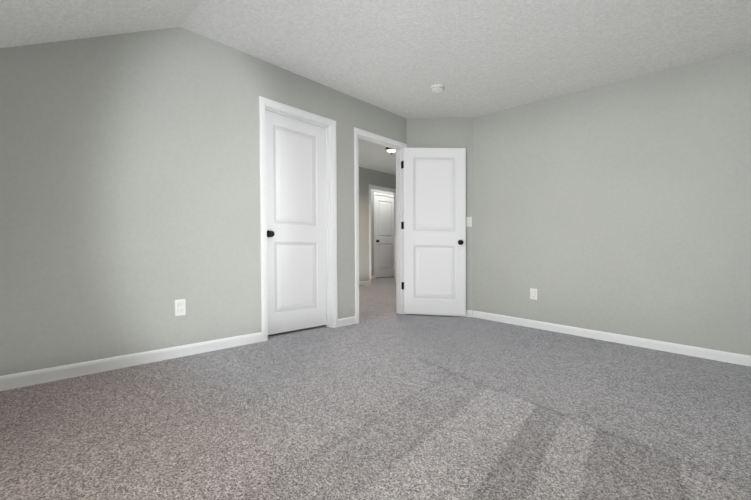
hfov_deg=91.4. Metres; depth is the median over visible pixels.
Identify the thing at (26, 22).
ceiling
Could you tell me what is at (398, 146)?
trim
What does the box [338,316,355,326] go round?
baseboard
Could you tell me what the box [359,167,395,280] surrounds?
wall
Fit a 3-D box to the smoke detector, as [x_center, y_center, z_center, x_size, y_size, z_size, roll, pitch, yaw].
[0.614,-1.594,3.629,0.136,0.040,0.136,3,2,44]
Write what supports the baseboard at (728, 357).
attached to the wall at (623, 207)
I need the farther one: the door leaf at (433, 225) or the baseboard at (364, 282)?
the baseboard at (364, 282)
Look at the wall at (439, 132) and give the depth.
4.51 m
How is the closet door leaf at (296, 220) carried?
in the wall at (129, 190)
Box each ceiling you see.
[0,0,202,47]
[181,0,750,174]
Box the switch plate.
[466,217,471,226]
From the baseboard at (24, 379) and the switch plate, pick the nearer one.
the baseboard at (24, 379)
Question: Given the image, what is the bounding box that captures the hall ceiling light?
[385,147,395,154]
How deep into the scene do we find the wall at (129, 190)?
2.52 m
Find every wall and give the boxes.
[0,27,406,375]
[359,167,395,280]
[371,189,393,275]
[407,118,472,316]
[473,49,750,355]
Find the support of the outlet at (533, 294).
attached to the wall at (623, 207)
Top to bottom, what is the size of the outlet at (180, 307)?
0.120 m
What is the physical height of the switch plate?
0.118 m
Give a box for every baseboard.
[0,332,261,390]
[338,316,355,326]
[359,280,369,284]
[418,310,471,316]
[473,310,750,366]
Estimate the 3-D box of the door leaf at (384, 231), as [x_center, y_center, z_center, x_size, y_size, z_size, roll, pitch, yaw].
[0.263,-0.331,9.306,0.121,2.032,0.796,3,2,44]
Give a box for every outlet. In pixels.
[175,299,185,315]
[530,288,536,299]
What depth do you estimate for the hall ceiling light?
5.93 m
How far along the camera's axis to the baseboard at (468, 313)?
4.51 m
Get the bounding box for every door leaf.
[265,110,326,334]
[375,195,393,277]
[401,148,465,315]
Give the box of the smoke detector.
[431,84,444,92]
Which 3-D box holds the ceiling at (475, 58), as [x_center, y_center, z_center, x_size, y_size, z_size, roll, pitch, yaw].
[0.438,-1.724,5.973,10.103,0.120,7.302,3,2,44]
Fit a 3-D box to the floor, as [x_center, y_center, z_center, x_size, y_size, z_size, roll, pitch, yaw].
[-0.424,0.832,5.130,10.103,0.120,9.802,3,2,44]
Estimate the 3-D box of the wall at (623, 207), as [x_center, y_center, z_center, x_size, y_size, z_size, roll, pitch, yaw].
[2.436,-0.342,3.350,3.428,2.440,0.164,3,2,44]
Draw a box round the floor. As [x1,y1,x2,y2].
[0,276,750,499]
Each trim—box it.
[259,96,337,341]
[354,127,406,323]
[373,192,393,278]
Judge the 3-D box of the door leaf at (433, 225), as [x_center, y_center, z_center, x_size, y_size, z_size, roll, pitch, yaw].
[0.708,-0.226,4.503,0.673,2.032,0.559,3,2,44]

